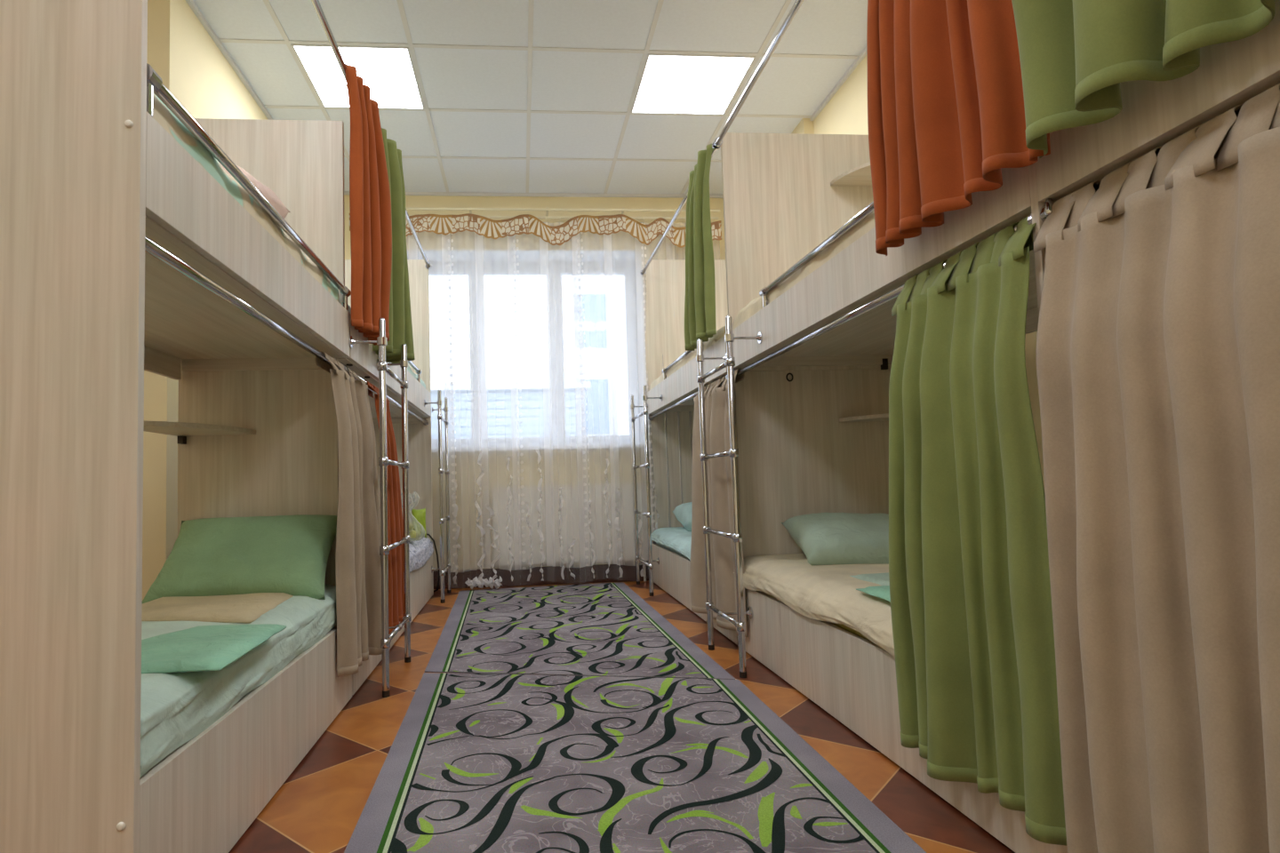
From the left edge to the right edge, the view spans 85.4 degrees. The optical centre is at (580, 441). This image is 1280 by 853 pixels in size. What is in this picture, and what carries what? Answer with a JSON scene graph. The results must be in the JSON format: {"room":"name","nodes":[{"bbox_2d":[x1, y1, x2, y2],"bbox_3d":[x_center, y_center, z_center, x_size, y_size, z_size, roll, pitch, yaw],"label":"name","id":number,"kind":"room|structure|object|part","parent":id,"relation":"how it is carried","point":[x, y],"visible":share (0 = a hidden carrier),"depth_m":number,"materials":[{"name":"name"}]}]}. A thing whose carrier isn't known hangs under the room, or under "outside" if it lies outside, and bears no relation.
{"room":"dormitory","nodes":[
{"label":"dormitory","id":0,"kind":"room"},
{"bbox_2d":[142,0,268,599],"bbox_3d":[-2.309,-0.434,3.980,1.000,2.974,2.325,-1,-3,-5],"label":"wall","id":1,"kind":"structure","parent":0,"point":[188,62],"depth_m":2.93,"materials":[{"name":"beige paint"}]},
{"bbox_2d":[185,0,866,198],"bbox_3d":[-0.005,-2.101,1.883,3.304,0.021,6.890,-1,-3,-5],"label":"trim","id":2,"kind":"structure","parent":1,"relation":"attached to","point":[190,3],"depth_m":4.16,"materials":[{"name":"white"}]},
{"bbox_2d":[218,0,858,194],"bbox_3d":[-0.430,-2.101,1.847,4.157,0.006,6.890,-1,-3,-5],"label":"grid","id":3,"kind":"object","parent":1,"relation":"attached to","point":[285,41],"depth_m":3.67,"materials":[{"name":"white metal"}]},
{"bbox_2d":[192,0,867,194],"bbox_3d":[-0.453,-2.147,2.100,4.357,0.120,7.590,-1,-3,-5],"label":"ceiling","id":4,"kind":"structure","parent":0,"point":[452,78],"depth_m":3.75,"materials":[{"name":"tile"}]},
{"bbox_2d":[290,44,424,109],"bbox_3d":[-1.177,-1.965,3.749,0.576,0.008,0.576,-1,-3,-5],"label":"recessed light","id":5,"kind":"object","parent":4,"relation":"in","point":[389,72],"visible":0.9,"depth_m":3.70,"materials":[{"name":"white plastic"}]},
{"bbox_2d":[630,53,755,114],"bbox_3d":[0.616,-2.006,3.904,0.576,0.008,0.576,-1,-3,-5],"label":"recessed light","id":6,"kind":"object","parent":4,"relation":"in","point":[669,84],"visible":1,"depth_m":3.87,"materials":[{"name":"white plastic"}]},
{"bbox_2d":[344,195,725,570],"bbox_3d":[-0.271,-0.406,5.402,3.304,2.974,0.360,-1,-3,-5],"label":"wall","id":7,"kind":"structure","parent":0,"point":[465,240],"depth_m":5.23,"materials":[{"name":"beige paint"}]},
{"bbox_2d":[406,249,640,443],"bbox_3d":[-0.427,-0.685,5.366,1.825,1.535,0.278,-1,-3,-5],"label":"trim","id":8,"kind":"structure","parent":7,"relation":"attached to","point":[432,255],"depth_m":5.40,"materials":[{"name":"white plastic"}]},
{"bbox_2d":[428,262,639,448],"bbox_3d":[-0.442,-0.686,5.534,1.825,1.501,0.082,-1,-3,-5],"label":"window","id":9,"kind":"structure","parent":7,"relation":"in","point":[556,270],"depth_m":5.53,"materials":[{"name":"white plastic"}]},
{"bbox_3d":[-1.066,-0.672,5.470,0.460,1.391,0.062,-1,-3,-5],"label":"sash","id":10,"kind":"part","parent":9,"relation":"part of","materials":[{"name":"white plastic"}]},
{"bbox_3d":[-0.503,-0.685,5.519,0.580,1.391,0.062,-1,-3,-5],"label":"sash","id":11,"kind":"part","parent":9,"relation":"part of","materials":[{"name":"white plastic"}]},
{"bbox_3d":[0.122,-0.699,5.573,0.585,1.391,0.062,-1,-3,-5],"label":"sash","id":12,"kind":"part","parent":9,"relation":"part of","materials":[{"name":"glass"}]},
{"bbox_2d":[348,207,719,223],"bbox_3d":[-0.313,-1.681,5.206,2.750,0.098,0.177,-1,-3,-5],"label":"rail","id":13,"kind":"object","parent":7,"relation":"attached to","point":[469,209],"visible":0.51,"depth_m":5.16,"materials":[{"name":"beige"}]},
{"bbox_2d":[349,213,721,247],"bbox_3d":[-0.302,-1.557,5.108,2.750,0.259,0.029,-1,-3,-5],"label":"lace valance","id":14,"kind":"object","parent":13,"relation":"hanging from","point":[527,224],"visible":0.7,"depth_m":5.12,"materials":[{"name":"white lace fabric"},{"name":"golden-brown embroidered fabric"}]},
{"bbox_2d":[408,222,692,590],"bbox_3d":[-0.268,-0.295,5.049,2.750,2.690,0.119,-1,-3,-5],"label":"window curtain","id":15,"kind":"object","parent":13,"relation":"hanging from","point":[584,506],"visible":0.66,"depth_m":5.07,"materials":[{"name":"white fabric"}]},
{"bbox_2d":[431,443,640,453],"bbox_3d":[-0.403,0.064,5.283,1.905,0.028,0.375,-1,-3,-5],"label":"windowsill","id":16,"kind":"structure","parent":7,"relation":"attached to","point":[637,445],"depth_m":5.10,"materials":[{"name":"white plastic"}]},
{"bbox_2d":[433,562,648,589],"bbox_3d":[-0.216,1.000,5.133,3.304,0.133,0.012,-1,-3,-5],"label":"baseboard","id":17,"kind":"structure","parent":7,"relation":"attached to","point":[551,575],"depth_m":5.13,"materials":[{"name":"brown tile"}]},
{"bbox_2d":[491,482,646,581],"bbox_3d":[-0.044,0.690,5.124,1.195,0.730,0.094,-1,-3,-5],"label":"radiator","id":18,"kind":"object","parent":7,"relation":"attached to","point":[628,489],"visible":0.58,"depth_m":5.07,"materials":[{"name":"white metal"}]},
{"bbox_2d":[228,581,1015,852],"bbox_3d":[-0.346,0.915,1.669,4.357,0.100,7.090,-1,-3,-5],"label":"floor","id":19,"kind":"structure","parent":0,"point":[318,809],"depth_m":1.88,"materials":[{"name":"tile"}]},
{"bbox_2d":[0,0,351,852],"bbox_3d":[-1.082,-0.287,1.834,0.624,2.360,1.444,-1,-3,-5],"label":"bunk bed","id":20,"kind":"object","parent":19,"relation":"on","point":[123,257],"visible":0.86,"depth_m":1.15,"materials":[{"name":"brown wood"}]},
{"bbox_3d":[-1.032,-0.331,1.128,0.604,2.360,0.018,-1,-3,-5],"label":"panel","id":21,"kind":"part","parent":20,"relation":"part of","materials":[{"name":"brown wood"}]},
{"bbox_3d":[-1.383,-0.299,1.795,0.018,0.075,1.373,-1,-3,-5],"label":"rail","id":22,"kind":"part","parent":20,"relation":"part of","materials":[{"name":"brown wood"}]},
{"bbox_2d":[143,420,255,436],"bbox_3d":[-1.291,-0.042,2.269,0.270,0.016,0.450,-1,-3,-5],"label":"corner shelf","id":23,"kind":"object","parent":20,"relation":"attached to","point":[165,428],"depth_m":2.29,"materials":[{"name":"brown wood"}]},
{"bbox_3d":[-0.825,-0.311,1.853,0.023,0.022,1.391,-1,-3,-5],"label":"curtain rod","id":24,"kind":"part","parent":20,"relation":"part of","materials":[{"name":"silver metal"}]},
{"bbox_2d":[152,92,338,301],"bbox_3d":[-1.096,-0.490,1.830,0.574,0.283,1.392,-1,-3,-5],"label":"mattress","id":25,"kind":"object","parent":20,"relation":"on","point":[162,114],"visible":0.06,"depth_m":1.60,"materials":[{"name":"beige fabric"}]},
{"bbox_2d":[218,161,290,218],"bbox_3d":[-1.091,-0.700,1.981,0.400,0.175,0.337,-1,-3,-5],"label":"pillow","id":26,"kind":"object","parent":25,"relation":"on","point":[267,192],"visible":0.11,"depth_m":2.04,"materials":[{"name":"fabric"}]},
{"bbox_3d":[-0.771,0.736,1.793,0.018,0.280,1.391,-1,-3,-5],"label":"board","id":27,"kind":"part","parent":20,"relation":"part of","materials":[{"name":"brown wood"}]},
{"bbox_3d":[-0.808,-0.591,1.872,0.023,0.022,1.382,-1,-3,-5],"label":"guard rail","id":28,"kind":"part","parent":20,"relation":"part of","materials":[{"name":"silver metal"}]},
{"bbox_3d":[-1.158,0.316,2.494,0.559,1.238,0.018,-1,-3,-5],"label":"panel","id":29,"kind":"part","parent":20,"relation":"part of","materials":[{"name":"brown wood"}]},
{"bbox_3d":[-1.175,-0.751,2.558,0.585,0.899,0.018,-1,-3,-5],"label":"panel","id":30,"kind":"part","parent":20,"relation":"part of","materials":[{"name":"brown wood"}]},
{"bbox_3d":[-0.823,-1.421,1.937,0.023,0.022,1.422,-1,-3,-5],"label":"curtain rod","id":31,"kind":"part","parent":20,"relation":"part of","materials":[{"name":"silver metal"}]},
{"bbox_3d":[-1.065,0.553,1.755,0.561,0.142,1.342,-1,-3,-5],"label":"mattress","id":32,"kind":"object","parent":20,"relation":"on","visible":0},
{"bbox_2d":[140,584,336,777],"bbox_3d":[-1.048,0.536,1.762,0.571,0.135,1.343,-1,-3,-5],"label":"sheet","id":33,"kind":"object","parent":32,"relation":"on","point":[176,708],"visible":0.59,"depth_m":1.45,"materials":[{"name":"green fabric"}]},
{"bbox_2d":[141,624,286,673],"bbox_3d":[-0.902,0.446,1.507,0.406,0.015,0.435,-1,-3,-5],"label":"folded towel","id":34,"kind":"object","parent":33,"relation":"on","point":[201,648],"visible":0.74,"depth_m":1.46,"materials":[{"name":"fabric"}]},
{"bbox_2d":[141,592,293,623],"bbox_3d":[-1.096,0.479,2.004,0.460,0.017,0.512,-1,-3,-5],"label":"blanket","id":35,"kind":"object","parent":33,"relation":"on","point":[246,608],"visible":0.78,"depth_m":1.95,"materials":[{"name":"beige fabric"}]},
{"bbox_2d":[141,514,336,604],"bbox_3d":[-1.111,0.394,2.319,0.570,0.275,0.293,-1,-3,-5],"label":"pillow","id":36,"kind":"object","parent":33,"relation":"on","point":[289,555],"visible":0.92,"depth_m":2.25,"materials":[{"name":"green fabric"}]},
{"bbox_2d":[338,84,433,695],"bbox_3d":[-1.239,-0.174,3.682,0.624,2.360,2.298,-1,-3,-5],"label":"bunk bed","id":37,"kind":"object","parent":19,"relation":"on","point":[362,360],"visible":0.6,"depth_m":4.79,"materials":[{"name":"brown wood"}]},
{"bbox_2d":[315,351,382,677],"bbox_3d":[-0.812,0.251,2.527,0.150,1.076,0.526,-1,-3,-5],"label":"curtain","id":38,"kind":"object","parent":37,"relation":"hanging from","point":[357,560],"visible":0.98,"depth_m":2.40,"materials":[{"name":"beige fabric"}]},
{"bbox_2d":[344,63,391,345],"bbox_3d":[-0.821,-0.901,2.731,0.121,0.978,0.402,-1,-3,-5],"label":"curtain","id":39,"kind":"object","parent":37,"relation":"hanging from","point":[370,202],"visible":0.94,"depth_m":2.64,"materials":[{"name":"orange fabric"}]},
{"bbox_2d":[348,318,411,697],"bbox_3d":[-0.791,0.249,2.776,0.133,1.385,0.531,-1,-3,-5],"label":"ladder","id":40,"kind":"object","parent":37,"relation":"attached to","point":[381,364],"visible":0.94,"depth_m":2.56,"materials":[{"name":"silver metal"}]},
{"bbox_3d":[-0.722,0.227,2.539,0.025,1.373,0.025,-1,-3,-5],"label":"post","id":41,"kind":"part","parent":40,"relation":"part of","materials":[{"name":"silver metal"}]},
{"bbox_3d":[-0.763,0.257,3.021,0.025,1.373,0.025,-1,-3,-5],"label":"post","id":42,"kind":"part","parent":40,"relation":"part of","materials":[{"name":"silver metal"}]},
{"bbox_2d":[365,380,404,634],"bbox_3d":[-0.877,0.292,3.150,0.125,1.079,0.510,-1,-3,-5],"label":"curtain","id":43,"kind":"object","parent":37,"relation":"hanging from","point":[395,512],"visible":0.62,"depth_m":3.04,"materials":[{"name":"orange fabric"}]},
{"bbox_2d":[347,304,425,388],"bbox_3d":[-1.254,-0.366,3.682,0.566,0.252,2.258,-1,-3,-5],"label":"mattress","id":44,"kind":"object","parent":37,"relation":"on","point":[409,369],"visible":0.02,"depth_m":4.17,"materials":[{"name":"beige fabric"}]},
{"bbox_3d":[-0.982,-0.198,3.696,0.023,0.022,2.280,-1,-3,-5],"label":"curtain rod","id":45,"kind":"part","parent":37,"relation":"part of","materials":[{"name":"silver metal"}]},
{"bbox_3d":[-1.346,-0.104,4.815,0.604,2.360,0.018,-1,-3,-5],"label":"panel","id":46,"kind":"part","parent":37,"relation":"part of","materials":[{"name":"brown wood"}]},
{"bbox_3d":[-0.928,0.849,3.636,0.018,0.280,2.280,-1,-3,-5],"label":"board","id":47,"kind":"part","parent":37,"relation":"part of","materials":[{"name":"brown wood"}]},
{"bbox_2d":[372,128,415,366],"bbox_3d":[-0.854,-0.869,3.177,0.167,0.988,0.404,-1,-3,-5],"label":"curtain","id":48,"kind":"object","parent":37,"relation":"hanging from","point":[400,326],"visible":0.52,"depth_m":3.09,"materials":[{"name":"green fabric"}]},
{"bbox_3d":[-0.975,-0.471,3.827,0.023,0.022,1.120,-1,-3,-5],"label":"guard rail","id":49,"kind":"part","parent":37,"relation":"part of","materials":[{"name":"silver metal"}]},
{"bbox_3d":[-0.980,-1.308,3.771,0.023,0.022,2.267,-1,-3,-5],"label":"curtain rod","id":50,"kind":"part","parent":37,"relation":"part of","materials":[{"name":"silver metal"}]},
{"bbox_2d":[426,533,439,591],"bbox_3d":[-1.011,0.848,4.780,0.080,0.434,0.221,-2,-3,0],"label":"power cable","id":51,"kind":"object","parent":37,"relation":"hanging from","point":[430,537],"visible":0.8,"depth_m":4.74,"materials":[{"name":"black plastic"}]},
{"bbox_2d":[424,390,451,603],"bbox_3d":[-0.963,0.367,4.694,0.116,1.385,0.441,-1,-3,-5],"label":"ladder","id":52,"kind":"object","parent":37,"relation":"attached to","point":[441,471],"visible":1,"depth_m":4.53,"materials":[{"name":"silver metal"}]},
{"bbox_3d":[-0.906,0.348,4.502,0.025,1.373,0.025,-1,-3,-5],"label":"post","id":53,"kind":"part","parent":52,"relation":"part of","materials":[{"name":"silver metal"}]},
{"bbox_3d":[-0.940,0.372,4.894,0.025,1.373,0.025,-1,-3,-5],"label":"post","id":54,"kind":"part","parent":52,"relation":"part of","materials":[{"name":"silver metal"}]},
{"bbox_3d":[-1.225,0.670,3.623,0.565,0.143,2.262,-1,-3,-5],"label":"mattress","id":55,"kind":"object","parent":37,"relation":"on","visible":0},
{"bbox_2d":[408,536,433,572],"bbox_3d":[-1.167,0.643,3.551,0.558,0.169,2.101,-1,-3,-5],"label":"blanket","id":56,"kind":"object","parent":55,"relation":"on","point":[420,551],"visible":0.23,"depth_m":4.11,"materials":[{"name":"white fabric"}]},
{"bbox_2d":[409,490,425,541],"bbox_3d":[-1.002,0.441,4.072,0.173,0.291,0.169,-1,-3,-5],"label":"plastic bag","id":57,"kind":"object","parent":56,"relation":"on","point":[421,538],"visible":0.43,"depth_m":4.08,"materials":[{"name":"plastic"}]},
{"bbox_2d":[408,521,414,531],"bbox_3d":[-1.008,0.504,4.066,0.060,0.055,0.060,-1,-3,-5],"label":"apple","id":58,"kind":"object","parent":57,"relation":"in","point":[411,524],"visible":0.54,"depth_m":4.05,"materials":[{"name":"food"}]},
{"bbox_2d":[408,530,419,540],"bbox_3d":[-0.972,0.553,4.054,0.062,0.057,0.062,-1,-3,-5],"label":"apple","id":59,"kind":"object","parent":57,"relation":"in","point":[413,535],"visible":0.94,"depth_m":4.03,"materials":[{"name":"yellow food"}]},
{"bbox_2d":[411,508,426,537],"bbox_3d":[-1.004,0.513,4.307,0.091,0.189,0.063,0,-4,-24],"label":"snack packet","id":60,"kind":"object","parent":56,"relation":"on","point":[420,515],"visible":0.8,"depth_m":4.29,"materials":[{"name":"plastic"}]},
{"bbox_2d":[424,582,735,679],"bbox_3d":[-0.141,0.981,3.783,1.233,0.006,2.571,-1,-3,-5],"label":"carpet runner","id":61,"kind":"object","parent":19,"relation":"on","point":[601,629],"visible":1,"depth_m":3.34,"materials":[{"name":"grey carpet"}]},
{"bbox_2d":[344,672,926,852],"bbox_3d":[0.139,0.795,0.801,1.192,0.008,4.068,-1,-3,-5],"label":"carpet runner","id":62,"kind":"object","parent":19,"relation":"on","point":[475,763],"visible":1,"depth_m":1.75,"materials":[{"name":"grey carpet"}]},
{"bbox_2d":[640,142,738,645],"bbox_3d":[0.980,-0.231,4.184,0.836,2.410,1.992,-1,-3,-5],"label":"bunk bed","id":63,"kind":"object","parent":19,"relation":"on","point":[665,282],"visible":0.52,"depth_m":5.12,"materials":[{"name":"brown wood"}]},
{"bbox_2d":[630,384,663,596],"bbox_3d":[0.473,0.334,4.806,0.132,1.385,0.566,-1,-3,-5],"label":"ladder","id":64,"kind":"object","parent":63,"relation":"attached to","point":[646,466],"visible":1,"depth_m":4.58,"materials":[{"name":"silver metal"}]},
{"bbox_3d":[0.403,0.345,5.061,0.025,1.373,0.025,-1,-3,-5],"label":"post","id":65,"kind":"part","parent":64,"relation":"part of","materials":[{"name":"silver metal"}]},
{"bbox_3d":[0.447,0.313,4.544,0.025,1.373,0.025,-1,-3,-5],"label":"post","id":66,"kind":"part","parent":64,"relation":"part of","materials":[{"name":"silver metal"}]},
{"bbox_2d":[656,543,687,559],"bbox_3d":[1.019,0.644,4.121,0.784,0.126,1.962,-1,-3,-5],"label":"mattress","id":67,"kind":"object","parent":63,"relation":"on","point":[660,545],"visible":0.02,"depth_m":4.53,"materials":[{"name":"fabric"}]},
{"bbox_2d":[651,527,691,560],"bbox_3d":[0.972,0.631,4.119,0.782,0.126,1.945,-1,-3,-5],"label":"sheet","id":68,"kind":"object","parent":67,"relation":"on","point":[677,539],"visible":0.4,"depth_m":4.45,"materials":[{"name":"teal fabric"}]},
{"bbox_2d":[672,502,692,531],"bbox_3d":[0.960,0.531,4.825,0.560,0.230,0.391,-1,-3,-5],"label":"pillow","id":69,"kind":"object","parent":68,"relation":"on","point":[683,513],"visible":0.16,"depth_m":4.78,"materials":[{"name":"teal fabric"}]},
{"bbox_3d":[0.594,-0.490,4.075,0.023,0.022,0.945,-1,-3,-5],"label":"guard rail","id":70,"kind":"part","parent":63,"relation":"part of","materials":[{"name":"silver metal"}]},
{"bbox_3d":[0.555,-1.325,4.206,0.023,0.022,1.974,-1,-3,-5],"label":"curtain rod","id":71,"kind":"part","parent":63,"relation":"part of","materials":[{"name":"silver metal"}]},
{"bbox_3d":[0.907,-0.170,5.167,0.815,2.410,0.018,-1,-3,-5],"label":"panel","id":72,"kind":"part","parent":63,"relation":"part of","materials":[{"name":"brown wood"}]},
{"bbox_2d":[650,326,726,389],"bbox_3d":[0.988,-0.428,4.186,0.790,0.182,1.967,-1,-3,-5],"label":"mattress","id":73,"kind":"object","parent":63,"relation":"on","point":[721,332],"visible":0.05,"depth_m":3.90,"materials":[{"name":"beige fabric"}]},
{"bbox_3d":[0.607,-0.234,4.143,0.023,0.022,1.974,-1,-3,-5],"label":"curtain rod","id":74,"kind":"part","parent":63,"relation":"part of","materials":[{"name":"silver metal"}]},
{"bbox_3d":[0.623,0.833,4.079,0.018,0.280,1.974,-1,-3,-5],"label":"board","id":75,"kind":"part","parent":63,"relation":"part of","materials":[{"name":"brown wood"}]},
{"bbox_2d":[684,143,716,351],"bbox_3d":[0.575,-0.934,3.420,0.088,0.908,0.411,-1,-3,-5],"label":"curtain","id":76,"kind":"object","parent":63,"relation":"hanging from","point":[700,300],"visible":0.98,"depth_m":3.30,"materials":[{"name":"green fabric"}]},
{"bbox_2d":[712,142,720,150],"bbox_3d":[0.638,-1.385,3.231,0.041,0.040,0.012,-1,-3,-5],"label":"socket","id":77,"kind":"object","parent":63,"relation":"attached to","point":[714,147],"depth_m":3.22,"materials":[{"name":"silver metal"}]},
{"bbox_2d":[689,368,747,637],"bbox_3d":[0.638,0.276,3.315,0.136,1.148,0.760,-1,-3,-5],"label":"curtain","id":78,"kind":"object","parent":63,"relation":"hanging from","point":[716,399],"visible":0.81,"depth_m":3.16,"materials":[{"name":"beige fabric"}]},
{"bbox_2d":[713,0,1067,852],"bbox_3d":[1.147,-0.325,2.238,0.836,2.360,1.919,-1,-3,-5],"label":"bunk bed","id":79,"kind":"object","parent":19,"relation":"on","point":[812,400],"visible":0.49,"depth_m":3.12,"materials":[{"name":"brown wood"}]},
{"bbox_2d":[713,136,722,146],"bbox_3d":[0.640,-1.387,3.201,0.041,0.040,0.012,-1,-3,-5],"label":"socket","id":80,"kind":"object","parent":79,"relation":"attached to","point":[716,143],"depth_m":3.19,"materials":[{"name":"silver metal"}]},
{"bbox_2d":[696,315,762,678],"bbox_3d":[0.633,0.215,2.876,0.142,1.385,0.486,-1,-3,-5],"label":"ladder","id":81,"kind":"object","parent":79,"relation":"attached to","point":[729,359],"visible":1,"depth_m":2.69,"materials":[{"name":"silver metal"}]},
{"bbox_3d":[0.561,0.224,3.091,0.025,1.373,0.025,-1,-3,-5],"label":"post","id":82,"kind":"part","parent":81,"relation":"part of","materials":[{"name":"silver metal"}]},
{"bbox_3d":[0.598,0.197,2.653,0.025,1.373,0.025,-1,-3,-5],"label":"post","id":83,"kind":"part","parent":81,"relation":"part of","materials":[{"name":"silver metal"}]},
{"bbox_3d":[0.720,-1.444,2.270,0.023,0.022,1.883,-1,-3,-5],"label":"curtain rod","id":84,"kind":"part","parent":79,"relation":"part of","materials":[{"name":"silver metal"}]},
{"bbox_2d":[733,211,875,329],"bbox_3d":[1.153,-0.553,2.251,0.793,0.200,1.878,-1,-3,-5],"label":"mattress","id":85,"kind":"object","parent":79,"relation":"on","point":[867,224],"visible":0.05,"depth_m":2.26,"materials":[{"name":"beige fabric"}]},
{"bbox_3d":[1.069,-0.886,3.221,0.796,1.121,0.018,-1,-3,-5],"label":"panel","id":86,"kind":"part","parent":79,"relation":"part of","materials":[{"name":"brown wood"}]},
{"bbox_3d":[1.109,0.292,3.152,0.780,1.238,0.018,-1,-3,-5],"label":"panel","id":87,"kind":"part","parent":79,"relation":"part of","materials":[{"name":"brown wood"}]},
{"bbox_2d":[760,591,871,641],"bbox_3d":[1.185,0.525,2.188,0.785,0.126,1.873,-1,-3,-5],"label":"mattress","id":88,"kind":"object","parent":79,"relation":"on","point":[841,626],"visible":0.02,"depth_m":2.08,"materials":[{"name":"brown fabric"}]},
{"bbox_2d":[733,553,894,656],"bbox_3d":[1.117,0.507,2.187,0.740,0.122,1.868,-1,-3,-5],"label":"blanket","id":89,"kind":"object","parent":88,"relation":"on","point":[823,593],"visible":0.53,"depth_m":2.31,"materials":[{"name":"beige fabric"}]},
{"bbox_2d":[781,512,888,565],"bbox_3d":[1.197,0.422,2.871,0.626,0.248,0.399,-2,-3,1],"label":"pillow","id":90,"kind":"object","parent":89,"relation":"on","point":[825,539],"visible":0.61,"depth_m":2.75,"materials":[{"name":"green fabric"}]},
{"bbox_2d":[849,572,889,585],"bbox_3d":[1.135,0.438,2.081,0.401,0.016,0.760,-1,-3,-5],"label":"sheet","id":91,"kind":"object","parent":89,"relation":"on","point":[880,579],"visible":0.06,"depth_m":2.27,"materials":[{"name":"green fabric"}]},
{"bbox_2d":[856,585,890,602],"bbox_3d":[0.995,0.418,1.859,0.341,0.016,0.402,-1,-3,-2],"label":"folded towel","id":92,"kind":"object","parent":89,"relation":"on","point":[883,592],"visible":0.08,"depth_m":1.96,"materials":[{"name":"fabric"}]},
{"bbox_3d":[0.768,-0.616,2.026,0.023,0.022,1.325,-1,-3,-5],"label":"guard rail","id":93,"kind":"part","parent":79,"relation":"part of","materials":[{"name":"silver metal"}]},
{"bbox_2d":[830,161,871,186],"bbox_3d":[1.328,-1.218,3.104,0.285,0.016,0.300,-1,-3,-5],"label":"corner shelf","id":94,"kind":"object","parent":79,"relation":"attached to","point":[859,176],"depth_m":3.17,"materials":[{"name":"brown wood"}]},
{"bbox_2d":[839,413,888,422],"bbox_3d":[1.349,-0.106,3.057,0.300,0.016,0.260,-1,-3,-5],"label":"corner shelf","id":95,"kind":"object","parent":79,"relation":"attached to","point":[873,417],"depth_m":3.11,"materials":[{"name":"brown wood"}]},
{"bbox_3d":[0.772,-0.353,2.208,0.023,0.022,1.883,-1,-3,-5],"label":"curtain rod","id":96,"kind":"part","parent":79,"relation":"part of","materials":[{"name":"silver metal"}]},
{"bbox_3d":[0.788,0.713,2.143,0.018,0.280,1.883,-1,-3,-5],"label":"board","id":97,"kind":"part","parent":79,"relation":"part of","materials":[{"name":"brown wood"}]},
{"bbox_2d":[866,0,1050,256],"bbox_3d":[0.754,-0.987,1.455,0.124,1.042,0.526,-1,-3,-5],"label":"curtain","id":98,"kind":"object","parent":79,"relation":"hanging from","point":[946,108],"visible":0.91,"depth_m":1.43,"materials":[{"name":"orange fabric"}]},
{"bbox_2d":[888,216,1067,846],"bbox_3d":[0.791,0.144,1.442,0.148,1.114,0.513,-1,-3,-5],"label":"curtain","id":99,"kind":"object","parent":79,"relation":"hanging from","point":[971,596],"visible":0.98,"depth_m":1.38,"materials":[{"name":"green fabric"}]},
{"bbox_2d":[1027,212,1031,224],"bbox_3d":[0.851,-0.410,1.277,0.041,0.040,0.012,-1,-3,-5],"label":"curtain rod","id":100,"kind":"object","parent":79,"relation":"attached to","point":[1029,219],"depth_m":1.28,"materials":[{"name":"silver metal"}]},
{"bbox_3d":[1.552,-0.417,2.269,0.018,0.075,1.865,-1,-3,-5],"label":"rail","id":101,"kind":"part","parent":79,"relation":"part of","materials":[{"name":"brown wood"}]},
{"bbox_3d":[1.237,-0.384,1.293,0.815,2.360,0.018,-1,-3,-5],"label":"panel","id":102,"kind":"part","parent":79,"relation":"part of","materials":[{"name":"brown wood"}]},
{"bbox_2d":[1035,0,1279,222],"bbox_3d":[1.310,-0.443,0.324,0.836,2.360,1.929,-1,-3,-5],"label":"bunk bed","id":103,"kind":"object","parent":19,"relation":"on","point":[1153,114],"visible":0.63,"depth_m":1.02,"materials":[{"name":"brown wood"}]},
{"bbox_2d":[1039,200,1055,222],"bbox_3d":[0.854,-0.412,1.247,0.041,0.040,0.012,-1,-3,-5],"label":"socket","id":104,"kind":"object","parent":103,"relation":"attached to","point":[1046,210],"depth_m":1.24,"materials":[{"name":"silver metal"}]},
{"bbox_2d":[1011,0,1275,158],"bbox_3d":[0.814,-1.050,0.428,0.179,1.042,1.585,-1,-3,-5],"label":"curtain","id":105,"kind":"object","parent":103,"relation":"hanging from","point":[1076,56],"visible":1,"depth_m":0.97,"materials":[{"name":"green fabric"}]},
{"bbox_2d":[1033,83,1279,852],"bbox_3d":[0.882,0.103,0.387,0.147,1.164,1.633,-1,-3,-5],"label":"curtain","id":106,"kind":"object","parent":103,"relation":"hanging from","point":[1157,351],"visible":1,"depth_m":0.95,"materials":[{"name":"beige fabric"}]},
{"bbox_3d":[0.934,-0.470,0.303,0.023,0.022,1.911,-1,-3,-5],"label":"curtain rod","id":107,"kind":"part","parent":103,"relation":"part of","materials":[{"name":"silver metal"}]},
{"bbox_2d":[792,118,814,134],"bbox_3d":[1.408,-0.490,4.780,0.062,2.974,1.170,-1,-3,-5],"label":"pier","id":108,"kind":"object","parent":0,"point":[805,126],"visible":0.14,"depth_m":4.29,"materials":[{"name":"beige paint"}]},
{"bbox_2d":[813,55,1045,495],"bbox_3d":[1.731,-0.666,1.943,0.100,2.974,7.090,-1,-3,-5],"label":"wall","id":109,"kind":"structure","parent":0,"point":[846,113],"depth_m":3.72,"materials":[{"name":"beige paint"}]},
{"label":"outside","id":110,"kind":"structure","parent":0,"visible":0},
{"bbox_3d":[-1.222,2.211,14.687,24.000,0.100,18.310,-1,-3,-5],"label":"ground","id":111,"kind":"structure","parent":110,"visible":0},
{"bbox_2d":[430,381,590,439],"bbox_3d":[-2.076,0.645,10.341,4.220,2.560,3.200,-1,-3,-5],"label":"outbuilding","id":112,"kind":"structure","parent":111,"relation":"on","point":[499,395],"depth_m":8.98,"materials":[{"name":"white"}]},
{"bbox_2d":[561,275,628,435],"bbox_3d":[3.352,-2.529,18.023,8.100,9.500,5.030,-1,-3,-5],"label":"apartment building","id":113,"kind":"structure","parent":111,"relation":"on","point":[594,290],"depth_m":15.23,"materials":[{"name":"white"}]}
]}

